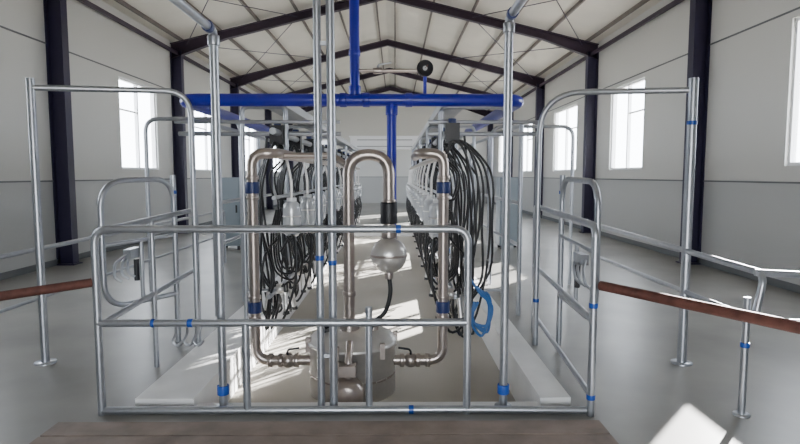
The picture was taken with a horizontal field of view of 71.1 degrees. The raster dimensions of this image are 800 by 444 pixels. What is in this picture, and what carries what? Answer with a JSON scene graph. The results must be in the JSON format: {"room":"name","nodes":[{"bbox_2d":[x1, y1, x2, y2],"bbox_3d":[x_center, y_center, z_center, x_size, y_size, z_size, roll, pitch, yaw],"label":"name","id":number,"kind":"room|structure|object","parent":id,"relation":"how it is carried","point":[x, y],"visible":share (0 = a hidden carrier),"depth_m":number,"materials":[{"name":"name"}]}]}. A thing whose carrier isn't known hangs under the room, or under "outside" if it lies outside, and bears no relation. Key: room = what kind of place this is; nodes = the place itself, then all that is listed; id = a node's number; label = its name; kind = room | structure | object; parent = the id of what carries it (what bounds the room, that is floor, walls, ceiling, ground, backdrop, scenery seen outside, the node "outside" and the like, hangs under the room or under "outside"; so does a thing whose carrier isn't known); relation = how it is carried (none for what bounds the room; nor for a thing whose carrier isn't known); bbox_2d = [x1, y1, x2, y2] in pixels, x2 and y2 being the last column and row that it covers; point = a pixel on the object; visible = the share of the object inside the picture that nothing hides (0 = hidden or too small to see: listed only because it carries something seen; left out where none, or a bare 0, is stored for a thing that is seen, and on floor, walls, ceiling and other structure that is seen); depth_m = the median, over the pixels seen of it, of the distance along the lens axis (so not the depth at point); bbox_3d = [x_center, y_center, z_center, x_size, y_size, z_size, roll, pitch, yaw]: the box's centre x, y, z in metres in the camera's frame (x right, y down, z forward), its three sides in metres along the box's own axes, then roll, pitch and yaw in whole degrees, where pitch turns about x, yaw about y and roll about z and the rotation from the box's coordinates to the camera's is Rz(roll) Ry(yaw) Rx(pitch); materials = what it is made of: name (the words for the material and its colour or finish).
{"room":"farm building","nodes":[
{"label":"farm building","id":0,"kind":"room"},
{"bbox_2d":[0,278,91,300],"bbox_3d":[-2.272,0.805,3.159,0.989,0.868,0.060,-4,6,-41],"label":"crossbar","id":1,"kind":"object","parent":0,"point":[84,283],"visible":1,"depth_m":3.27,"materials":[{"name":"brown wood"}]},
{"bbox_2d":[0,0,284,272],"bbox_3d":[-5.842,-2.043,13.275,0.150,4.850,32.900,0,5,0],"label":"wall","id":2,"kind":"structure","parent":0,"point":[92,35],"depth_m":10.29,"materials":[{"name":"white paint"}]},
{"bbox_2d":[0,25,164,87],"bbox_3d":[-5.761,-3.234,13.176,0.012,0.024,32.900,0,5,0],"label":"trim","id":3,"kind":"structure","parent":2,"relation":"attached to","point":[0,25],"depth_m":10.12,"materials":[{"name":"grey metal"}]},
{"bbox_2d":[0,177,265,182],"bbox_3d":[-5.761,-1.022,13.362,0.012,0.024,32.900,0,5,0],"label":"trim","id":4,"kind":"structure","parent":2,"relation":"attached to","point":[265,177],"depth_m":9.19,"materials":[{"name":"grey"}]},
{"bbox_2d":[118,76,156,169],"bbox_3d":[-5.835,-2.116,12.416,0.070,1.900,1.800,0,5,0],"label":"window","id":5,"kind":"structure","parent":2,"relation":"in","point":[136,116],"depth_m":12.44,"materials":[{"name":"white plastic"}]},
{"bbox_2d":[0,202,284,279],"bbox_3d":[-5.757,0.324,13.475,0.020,0.100,32.900,0,5,0],"label":"baseboard","id":6,"kind":"structure","parent":2,"relation":"attached to","point":[9,274],"depth_m":9.18,"materials":[{"name":"grey"}]},
{"bbox_2d":[195,114,210,170],"bbox_3d":[-5.875,-2.497,16.950,0.070,1.900,2.300,0,5,0],"label":"window","id":7,"kind":"structure","parent":2,"relation":"in","point":[205,115],"depth_m":16.93,"materials":[{"name":"white glass"}]},
{"bbox_2d":[245,128,255,171],"bbox_3d":[-5.918,-2.920,21.982,0.070,1.900,2.000,0,5,0],"label":"window","id":8,"kind":"structure","parent":2,"relation":"in","point":[248,139],"depth_m":21.97,"materials":[{"name":"white glass"}]},
{"bbox_2d":[274,146,280,172],"bbox_3d":[-5.961,-3.330,26.865,0.070,1.900,1.800,0,5,0],"label":"window","id":9,"kind":"structure","parent":2,"relation":"in","point":[274,146],"depth_m":26.89,"materials":[{"name":"white glass"}]},
{"bbox_2d":[245,148,450,367],"bbox_3d":[-0.414,0.272,4.827,1.626,1.771,0.819,0,5,0],"label":"milk pipework","id":10,"kind":"object","parent":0,"point":[388,206],"depth_m":4.45,"materials":[{"name":"silver metal"}]},
{"bbox_2d":[338,341,363,401],"bbox_3d":[-0.396,1.480,4.235,0.258,1.142,0.239,0,5,0],"label":"pump","id":11,"kind":"object","parent":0,"point":[350,389],"depth_m":4.12,"materials":[{"name":"silver metal"}]},
{"bbox_2d":[180,0,523,238],"bbox_3d":[-0.468,-2.769,9.865,3.070,5.033,10.868,0,5,0],"label":"vacuum line","id":12,"kind":"object","parent":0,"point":[201,102],"visible":0.79,"depth_m":4.83,"materials":[{"name":"blue metal"}]},
{"bbox_2d":[417,60,432,76],"bbox_3d":[0.217,-1.331,4.860,0.143,0.143,0.056,0,5,0],"label":"gauge","id":13,"kind":"object","parent":12,"relation":"attached to","point":[424,67],"depth_m":4.84},
{"bbox_2d":[102,0,661,110],"bbox_3d":[-0.367,-5.176,13.060,11.100,1.430,33.200,0,5,0],"label":"ceiling","id":14,"kind":"structure","parent":0,"point":[591,16],"depth_m":16.29,"materials":[{"name":"white metal"}]},
{"bbox_2d":[293,85,491,202],"bbox_3d":[-0.512,-4.102,29.733,11.100,6.200,0.150,0,5,0],"label":"wall","id":15,"kind":"structure","parent":0,"point":[354,120],"depth_m":29.60,"materials":[{"name":"white paint"}]},
{"bbox_2d":[349,136,417,212],"bbox_3d":[-0.445,-1.204,16.554,2.080,2.630,0.480,0,5,0],"label":"air duct","id":16,"kind":"object","parent":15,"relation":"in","point":[360,142],"visible":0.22,"depth_m":16.26,"materials":[{"name":"white plastic"}]},
{"bbox_2d":[0,203,799,443],"bbox_3d":[-0.367,0.494,13.536,11.100,0.250,33.200,0,5,0],"label":"floor","id":17,"kind":"structure","parent":0,"point":[641,397],"depth_m":4.86,"materials":[{"name":"concrete"}]},
{"bbox_2d":[26,78,200,365],"bbox_3d":[-2.337,-0.006,4.610,1.253,2.240,0.160,-2,5,-24],"label":"metal railing","id":18,"kind":"object","parent":17,"relation":"on","point":[31,87],"visible":0.93,"depth_m":4.43,"materials":[{"name":"metal"}]},
{"bbox_2d":[0,210,226,313],"bbox_3d":[-2.955,0.508,6.389,0.037,0.919,6.337,0,5,0],"label":"rail","id":19,"kind":"object","parent":17,"relation":"on","point":[60,244],"visible":0.62,"depth_m":5.05,"materials":[{"name":"metal"}]},
{"bbox_2d":[97,175,180,342],"bbox_3d":[-2.163,0.359,4.683,0.160,1.500,0.729,2,5,21],"label":"gate","id":20,"kind":"object","parent":17,"relation":"on","point":[133,252],"visible":1,"depth_m":4.64,"materials":[{"name":"metal"}]},
{"bbox_2d":[93,208,201,367],"bbox_3d":[-1.918,0.532,4.479,0.044,1.190,1.973,0,5,-3],"label":"guard rail","id":21,"kind":"object","parent":17,"relation":"on","point":[154,290],"visible":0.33,"depth_m":4.33,"materials":[{"name":"metal"}]},
{"bbox_2d":[143,117,243,301],"bbox_3d":[-2.408,-0.139,6.591,1.146,2.173,0.046,0,5,0],"label":"entrance arch","id":22,"kind":"object","parent":17,"relation":"on","point":[148,122],"visible":0.53,"depth_m":6.53,"materials":[{"name":"metal"}]},
{"bbox_2d":[169,0,232,405],"bbox_3d":[-1.113,0.243,0.304,0.109,2.465,6.565,0,5,0],"label":"post","id":23,"kind":"object","parent":17,"relation":"on","point":[207,25],"visible":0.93,"depth_m":3.48,"materials":[{"name":"metal"}]},
{"bbox_2d":[222,177,240,249],"bbox_3d":[-3.424,-0.178,11.378,0.450,1.450,0.435,0,5,0],"label":"cabinet","id":24,"kind":"object","parent":17,"relation":"on","point":[230,186],"visible":0.52,"depth_m":11.17,"materials":[{"name":"grey metal"}]},
{"bbox_2d":[210,124,323,315],"bbox_3d":[-1.994,-0.426,10.785,0.046,2.043,9.846,0,5,0],"label":"frame","id":25,"kind":"object","parent":17,"relation":"on","point":[258,138],"visible":0.21,"depth_m":6.29,"materials":[{"name":"metal"}]},
{"bbox_2d":[29,420,618,443],"bbox_3d":[-0.414,1.244,2.881,3.220,0.038,0.940,0,5,0],"label":"step platform","id":26,"kind":"object","parent":17,"relation":"on","point":[502,431],"visible":1,"depth_m":3.19,"materials":[{"name":"brown wood"}]},
{"bbox_2d":[313,0,337,405],"bbox_3d":[-0.481,-0.084,0.258,0.288,3.123,6.517,0,5,0],"label":"post","id":27,"kind":"object","parent":17,"relation":"on","point":[329,43],"visible":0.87,"depth_m":3.48,"materials":[{"name":"metal"}]},
{"bbox_2d":[90,225,586,415],"bbox_3d":[-0.361,0.612,3.490,3.064,1.197,0.088,0,5,0],"label":"guard rail","id":28,"kind":"object","parent":17,"relation":"on","point":[368,322],"visible":1,"depth_m":3.47,"materials":[{"name":"metal"}]},
{"bbox_2d":[135,233,570,406],"bbox_3d":[-0.356,1.138,9.988,2.820,1.060,12.680,0,5,0],"label":"pit","id":29,"kind":"object","parent":17,"relation":"in","point":[193,380],"visible":0.1,"depth_m":4.24,"materials":[{"name":"grey concrete"}]},
{"bbox_2d":[240,106,359,318],"bbox_3d":[-1.283,-0.459,10.237,0.454,2.081,10.700,0,5,0],"label":"milk line","id":30,"kind":"object","parent":29,"relation":"on","point":[273,131],"visible":0.52,"depth_m":5.21,"materials":[{"name":"silver metal"}]},
{"bbox_2d":[174,120,340,135],"bbox_3d":[-1.295,-0.861,5.137,1.500,0.137,0.137,0,5,0],"label":"rail","id":31,"kind":"object","parent":30,"relation":"attached to","point":[180,133],"visible":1,"depth_m":5.08,"materials":[{"name":"metal"}]},
{"bbox_2d":[257,124,303,330],"bbox_3d":[-1.135,0.046,5.239,0.452,1.948,0.529,-1,5,-9],"label":"cluster","id":32,"kind":"object","parent":30,"relation":"hanging from","point":[275,302],"visible":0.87,"depth_m":5.17,"materials":[{"name":"black rubber"}]},
{"bbox_2d":[276,129,315,314],"bbox_3d":[-1.122,0.002,6.179,0.421,2.019,0.535,-1,5,-17],"label":"cluster","id":33,"kind":"object","parent":30,"relation":"hanging from","point":[296,146],"visible":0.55,"depth_m":6.11,"materials":[{"name":"black rubber"}]},
{"bbox_2d":[291,136,326,288],"bbox_3d":[-1.144,-0.093,7.130,0.421,1.988,0.560,-2,5,-19],"label":"cluster","id":34,"kind":"object","parent":30,"relation":"hanging from","point":[307,149],"visible":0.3,"depth_m":7.02,"materials":[{"name":"black rubber"}]},
{"bbox_2d":[269,106,357,151],"bbox_3d":[-1.220,-1.543,10.247,0.220,0.080,10.500,0,5,0],"label":"cable tray","id":35,"kind":"object","parent":30,"relation":"on","point":[294,112],"visible":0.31,"depth_m":6.38,"materials":[{"name":"grey metal"}]},
{"bbox_2d":[303,145,327,272],"bbox_3d":[-1.182,-0.164,8.089,0.471,2.007,0.503,0,5,0],"label":"cluster","id":36,"kind":"object","parent":30,"relation":"hanging from","point":[309,174],"visible":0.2,"depth_m":7.98,"materials":[{"name":"black rubber"}]},
{"bbox_2d":[313,145,341,260],"bbox_3d":[-1.168,-0.272,9.026,0.452,1.948,0.529,-1,5,-9],"label":"cluster","id":37,"kind":"object","parent":30,"relation":"hanging from","point":[339,221],"visible":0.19,"depth_m":8.95,"materials":[{"name":"black rubber"}]},
{"bbox_2d":[323,149,342,249],"bbox_3d":[-1.155,-0.316,9.965,0.421,2.019,0.535,-1,5,-17],"label":"cluster","id":38,"kind":"object","parent":30,"relation":"hanging from","point":[340,244],"visible":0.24,"depth_m":9.89,"materials":[{"name":"black rubber"}]},
{"bbox_2d":[327,149,342,245],"bbox_3d":[-1.177,-0.411,10.916,0.421,1.988,0.560,-2,5,-19],"label":"cluster","id":39,"kind":"object","parent":30,"relation":"hanging from","point":[339,150],"visible":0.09,"depth_m":10.80,"materials":[{"name":"black rubber"}]},
{"bbox_2d":[336,151,344,235],"bbox_3d":[-1.215,-0.482,11.875,0.471,2.007,0.503,0,5,0],"label":"cluster","id":40,"kind":"object","parent":30,"relation":"hanging from","point":[343,151],"visible":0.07,"depth_m":11.71,"materials":[{"name":"black rubber"}]},
{"bbox_2d":[338,153,356,222],"bbox_3d":[-1.201,-0.590,12.812,0.452,1.948,0.529,-1,5,-9],"label":"cluster","id":41,"kind":"object","parent":30,"relation":"hanging from","point":[348,155],"visible":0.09,"depth_m":12.68,"materials":[{"name":"black rubber"}]},
{"bbox_2d":[342,170,358,224],"bbox_3d":[-1.189,-0.634,13.752,0.421,2.019,0.535,-1,5,-17],"label":"cluster","id":42,"kind":"object","parent":30,"relation":"hanging from","point":[356,198],"visible":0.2,"depth_m":13.67,"materials":[{"name":"black rubber"}]},
{"bbox_2d":[354,170,361,223],"bbox_3d":[-1.210,-0.729,14.703,0.421,1.988,0.560,-2,5,-19],"label":"cluster","id":43,"kind":"object","parent":30,"relation":"hanging from","point":[358,183],"visible":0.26,"depth_m":14.62,"materials":[{"name":"black rubber"}]},
{"bbox_2d":[370,233,406,329],"bbox_3d":[-0.098,0.478,4.505,0.314,0.827,0.296,0,5,0],"label":"trap","id":44,"kind":"object","parent":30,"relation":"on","point":[388,254],"visible":0.89,"depth_m":4.40,"materials":[{"name":"silver metal"}]},
{"bbox_2d":[409,107,502,298],"bbox_3d":[0.625,-0.460,10.253,0.654,2.081,10.700,0,5,0],"label":"milk line","id":45,"kind":"object","parent":29,"relation":"on","point":[440,127],"visible":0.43,"depth_m":6.32,"materials":[{"name":"silver metal"}]},
{"bbox_2d":[406,159,422,221],"bbox_3d":[0.473,-0.781,15.427,0.623,2.005,0.502,0,5,0],"label":"cluster","id":46,"kind":"object","parent":45,"relation":"hanging from","point":[411,159],"visible":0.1,"depth_m":15.26,"materials":[{"name":"black rubber"}]},
{"bbox_2d":[406,163,428,224],"bbox_3d":[0.482,-0.708,14.464,0.632,1.990,0.536,0,5,0],"label":"cluster","id":47,"kind":"object","parent":45,"relation":"hanging from","point":[413,163],"visible":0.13,"depth_m":14.39,"materials":[{"name":"black rubber"}]},
{"bbox_2d":[408,161,427,220],"bbox_3d":[0.463,-0.613,13.509,0.586,2.019,0.528,1,5,10],"label":"cluster","id":48,"kind":"object","parent":45,"relation":"hanging from","point":[410,190],"visible":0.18,"depth_m":13.43,"materials":[{"name":"black rubber"}]},
{"bbox_2d":[408,166,433,223],"bbox_3d":[0.474,-0.570,12.576,0.598,1.948,0.564,1,5,9],"label":"cluster","id":49,"kind":"object","parent":45,"relation":"hanging from","point":[423,166],"visible":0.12,"depth_m":12.49,"materials":[{"name":"black rubber"}]},
{"bbox_2d":[409,160,436,236],"bbox_3d":[0.506,-0.463,11.641,0.623,2.005,0.502,0,5,0],"label":"cluster","id":50,"kind":"object","parent":45,"relation":"hanging from","point":[412,202],"visible":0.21,"depth_m":11.54,"materials":[{"name":"black rubber"}]},
{"bbox_2d":[410,165,436,242],"bbox_3d":[0.515,-0.390,10.678,0.632,1.990,0.536,0,5,0],"label":"cluster","id":51,"kind":"object","parent":45,"relation":"hanging from","point":[414,204],"visible":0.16,"depth_m":10.61,"materials":[{"name":"black rubber"}]},
{"bbox_2d":[413,146,437,248],"bbox_3d":[0.496,-0.295,9.722,0.586,2.019,0.528,1,5,10],"label":"cluster","id":52,"kind":"object","parent":45,"relation":"hanging from","point":[416,207],"visible":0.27,"depth_m":9.65,"materials":[{"name":"black rubber"}]},
{"bbox_2d":[413,143,451,256],"bbox_3d":[0.507,-0.252,8.789,0.598,1.948,0.564,1,5,9],"label":"cluster","id":53,"kind":"object","parent":45,"relation":"hanging from","point":[418,212],"visible":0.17,"depth_m":8.70,"materials":[{"name":"black rubber"}]},
{"bbox_2d":[416,139,455,272],"bbox_3d":[0.539,-0.145,7.854,0.623,2.005,0.502,0,5,0],"label":"cluster","id":54,"kind":"object","parent":45,"relation":"hanging from","point":[421,217],"visible":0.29,"depth_m":7.77,"materials":[{"name":"black rubber"}]},
{"bbox_2d":[411,107,461,151],"bbox_3d":[0.460,-1.544,10.261,0.220,0.080,10.500,0,5,0],"label":"cable tray","id":55,"kind":"object","parent":45,"relation":"on","point":[449,113],"visible":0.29,"depth_m":6.41,"materials":[{"name":"grey metal"}]},
{"bbox_2d":[419,136,467,287],"bbox_3d":[0.548,-0.072,6.891,0.632,1.990,0.536,0,5,0],"label":"cluster","id":56,"kind":"object","parent":45,"relation":"hanging from","point":[425,221],"visible":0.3,"depth_m":6.82,"materials":[{"name":"black rubber"}]},
{"bbox_2d":[423,128,477,318],"bbox_3d":[0.530,0.023,5.936,0.586,2.019,0.528,1,5,10],"label":"cluster","id":57,"kind":"object","parent":45,"relation":"hanging from","point":[461,207],"visible":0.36,"depth_m":5.86,"materials":[{"name":"black rubber"}]},
{"bbox_2d":[427,118,494,337],"bbox_3d":[0.540,0.066,5.003,0.598,1.948,0.564,1,5,9],"label":"hoses","id":58,"kind":"object","parent":45,"relation":"hanging from","point":[452,129],"visible":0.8,"depth_m":4.93,"materials":[{"name":"black rubber"}]},
{"bbox_2d":[427,120,538,135],"bbox_3d":[0.780,-0.862,5.155,1.050,0.137,0.137,0,5,0],"label":"rail","id":59,"kind":"object","parent":45,"relation":"attached to","point":[429,121],"visible":0.6,"depth_m":5.09,"materials":[{"name":"metal"}]},
{"bbox_2d":[43,0,711,264],"bbox_3d":[-0.332,-2.336,9.234,10.800,6.110,0.260,0,5,0],"label":"steel column","id":60,"kind":"structure","parent":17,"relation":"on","point":[55,11],"depth_m":9.25,"materials":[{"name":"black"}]},
{"bbox_2d":[170,0,598,233],"bbox_3d":[-0.377,-2.763,14.316,10.800,6.110,0.260,0,5,0],"label":"frame","id":61,"kind":"object","parent":17,"relation":"on","point":[200,42],"visible":0.84,"depth_m":14.18,"materials":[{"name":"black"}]},
{"bbox_2d":[77,0,249,92],"bbox_3d":[-5.617,-4.171,13.098,0.060,0.080,32.900,0,5,0],"label":"strut","id":62,"kind":"object","parent":61,"relation":"attached to","point":[89,4],"visible":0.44,"depth_m":12.18,"materials":[{"name":"grey metal"}]},
{"bbox_2d":[114,0,649,110],"bbox_3d":[-0.367,-5.107,13.066,10.340,1.277,32.900,0,5,0],"label":"purlins","id":63,"kind":"structure","parent":61,"relation":"on","point":[642,2],"depth_m":15.68,"materials":[{"name":"grey paint"}]},
{"bbox_2d":[187,0,581,93],"bbox_3d":[-0.399,-5.038,16.684,10.017,0.701,15.310,0,5,0],"label":"rods","id":64,"kind":"object","parent":61,"relation":"attached to","point":[207,0],"visible":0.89,"depth_m":15.51,"materials":[{"name":"blue paint"}]},
{"bbox_2d":[230,39,544,217],"bbox_3d":[-0.421,-3.189,19.398,10.800,6.110,0.260,0,5,0],"label":"frame","id":65,"kind":"object","parent":17,"relation":"on","point":[535,81],"visible":0.66,"depth_m":19.21,"materials":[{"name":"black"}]},
{"bbox_2d":[264,68,513,208],"bbox_3d":[-0.466,-3.616,24.480,10.800,6.110,0.260,0,5,0],"label":"frame","id":66,"kind":"object","parent":17,"relation":"on","point":[268,113],"visible":0.34,"depth_m":24.30,"materials":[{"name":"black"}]},
{"bbox_2d":[288,86,492,202],"bbox_3d":[-0.510,-4.039,29.512,10.800,6.110,0.260,0,5,0],"label":"frame","id":67,"kind":"object","parent":17,"relation":"on","point":[390,88],"visible":0.31,"depth_m":29.31,"materials":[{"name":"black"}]},
{"bbox_2d":[448,124,523,315],"bbox_3d":[1.226,-0.428,10.813,0.046,2.043,9.846,0,5,0],"label":"frame","id":68,"kind":"object","parent":17,"relation":"on","point":[520,127],"visible":0.38,"depth_m":5.96,"materials":[{"name":"metal"}]},
{"bbox_2d":[496,177,517,248],"bbox_3d":[2.226,-0.182,11.427,0.450,1.450,0.435,0,5,0],"label":"cabinet","id":69,"kind":"object","parent":17,"relation":"on","point":[514,180],"visible":0.43,"depth_m":11.25,"materials":[{"name":"grey metal"}]},
{"bbox_2d":[494,0,526,405],"bbox_3d":[0.697,0.202,0.316,0.109,2.545,6.565,0,5,0],"label":"post","id":70,"kind":"object","parent":17,"relation":"on","point":[512,13],"visible":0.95,"depth_m":3.51,"materials":[{"name":"metal"}]},
{"bbox_2d":[488,125,574,284],"bbox_3d":[1.784,-0.225,7.624,1.146,2.173,0.046,0,5,0],"label":"entrance arch","id":71,"kind":"object","parent":17,"relation":"on","point":[568,128],"visible":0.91,"depth_m":7.58,"materials":[{"name":"metal"}]},
{"bbox_2d":[531,205,599,416],"bbox_3d":[1.252,0.517,4.458,0.055,1.223,2.075,0,5,3],"label":"guard rail","id":72,"kind":"object","parent":17,"relation":"on","point":[591,316],"visible":0.81,"depth_m":3.48,"materials":[{"name":"metal"}]},
{"bbox_2d":[556,175,600,344],"bbox_3d":[1.383,0.380,4.438,0.093,1.500,0.999,0,5,2],"label":"gate","id":73,"kind":"object","parent":17,"relation":"on","point":[579,258],"visible":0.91,"depth_m":4.43,"materials":[{"name":"metal"}]},
{"bbox_2d":[532,77,698,366],"bbox_3d":[1.750,-0.007,4.622,1.270,2.240,0.159,2,5,25],"label":"metal railing","id":74,"kind":"object","parent":17,"relation":"on","point":[693,83],"visible":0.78,"depth_m":4.42,"materials":[{"name":"metal"}]},
{"bbox_2d":[598,281,799,333],"bbox_3d":[1.762,0.849,2.680,0.063,0.860,1.870,-3,6,-35],"label":"crossbar","id":75,"kind":"object","parent":17,"relation":"on","point":[784,324],"visible":1,"depth_m":2.88,"materials":[{"name":"brown wood"}]},
{"bbox_2d":[600,224,799,417],"bbox_3d":[2.828,0.618,4.944,1.501,0.940,3.542,0,5,0],"label":"rail","id":76,"kind":"object","parent":17,"relation":"on","point":[761,274],"visible":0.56,"depth_m":3.49,"materials":[{"name":"metal"}]},
{"bbox_3d":[-0.288,-1.909,4.152,10.800,6.110,0.260,0,5,0],"label":"frame","id":77,"kind":"object","parent":17,"relation":"on","visible":0},
{"bbox_2d":[521,0,684,97],"bbox_3d":[4.882,-4.178,13.190,0.060,0.080,32.900,0,5,0],"label":"strut","id":78,"kind":"object","parent":77,"relation":"attached to","point":[674,3],"visible":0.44,"depth_m":12.45,"materials":[{"name":"grey metal"}]},
{"bbox_2d":[493,0,799,284],"bbox_3d":[5.107,-2.051,13.370,0.150,4.850,32.900,0,5,0],"label":"wall","id":79,"kind":"structure","parent":0,"point":[757,225],"depth_m":9.17,"materials":[{"name":"white paint"}]},
{"bbox_2d":[499,136,500,172],"bbox_3d":[4.988,-3.338,26.960,0.070,1.900,1.800,0,5,0],"label":"window","id":80,"kind":"structure","parent":79,"relation":"in","point":[500,136],"depth_m":27.84,"materials":[{"name":"white glass"}]},
{"bbox_2d":[523,124,531,171],"bbox_3d":[5.031,-2.928,22.077,0.070,1.900,2.000,0,5,0],"label":"window","id":81,"kind":"structure","parent":79,"relation":"in","point":[528,139],"depth_m":22.07,"materials":[{"name":"white plastic"}]},
{"bbox_2d":[554,104,576,170],"bbox_3d":[5.075,-2.505,17.045,0.070,1.900,2.300,0,5,0],"label":"window","id":82,"kind":"structure","parent":79,"relation":"in","point":[575,105],"depth_m":17.08,"materials":[{"name":"white glass"}]},
{"bbox_2d":[611,78,644,169],"bbox_3d":[5.115,-2.124,12.511,0.070,1.900,1.800,0,5,0],"label":"window","id":83,"kind":"structure","parent":79,"relation":"in","point":[629,85],"depth_m":12.54,"materials":[{"name":"white plastic"}]},
{"bbox_2d":[494,202,799,293],"bbox_3d":[5.022,0.316,13.568,0.020,0.100,32.900,0,5,0],"label":"baseboard","id":84,"kind":"structure","parent":79,"relation":"attached to","point":[785,285],"depth_m":9.23,"materials":[{"name":"grey"}]},
{"bbox_2d":[499,7,799,131],"bbox_3d":[5.026,-3.242,13.270,0.012,0.024,32.900,0,5,0],"label":"trim","id":85,"kind":"structure","parent":79,"relation":"attached to","point":[797,8],"depth_m":8.95,"materials":[{"name":"grey metal"}]},
{"bbox_2d":[523,177,799,183],"bbox_3d":[5.026,-1.030,13.455,0.012,0.024,32.900,0,5,0],"label":"trim","id":86,"kind":"structure","parent":79,"relation":"attached to","point":[523,177],"depth_m":8.98,"materials":[{"name":"grey metal"}]},
{"bbox_2d":[787,17,799,165],"bbox_3d":[5.169,-1.606,6.333,0.070,1.900,2.000,0,5,0],"label":"window","id":87,"kind":"structure","parent":79,"relation":"in","point":[796,62],"depth_m":7.30,"materials":[{"name":"white plastic"}]},
{"label":"outside","id":88,"kind":"structure","parent":0,"visible":0},
{"bbox_2d":[228,236,515,402],"bbox_3d":[-0.131,0.568,15.100,120.000,0.140,150.000,0,5,0],"label":"ground","id":89,"kind":"structure","parent":88,"point":[442,381],"depth_m":5.83,"materials":[{"name":"grey concrete"}]},
{"bbox_2d":[305,327,396,401],"bbox_3d":[-0.389,1.417,4.632,0.738,1.200,0.733,0,5,0],"label":"tank","id":90,"kind":"object","parent":89,"relation":"on","point":[384,342],"depth_m":4.37,"materials":[{"name":"silver metal"}]}
]}

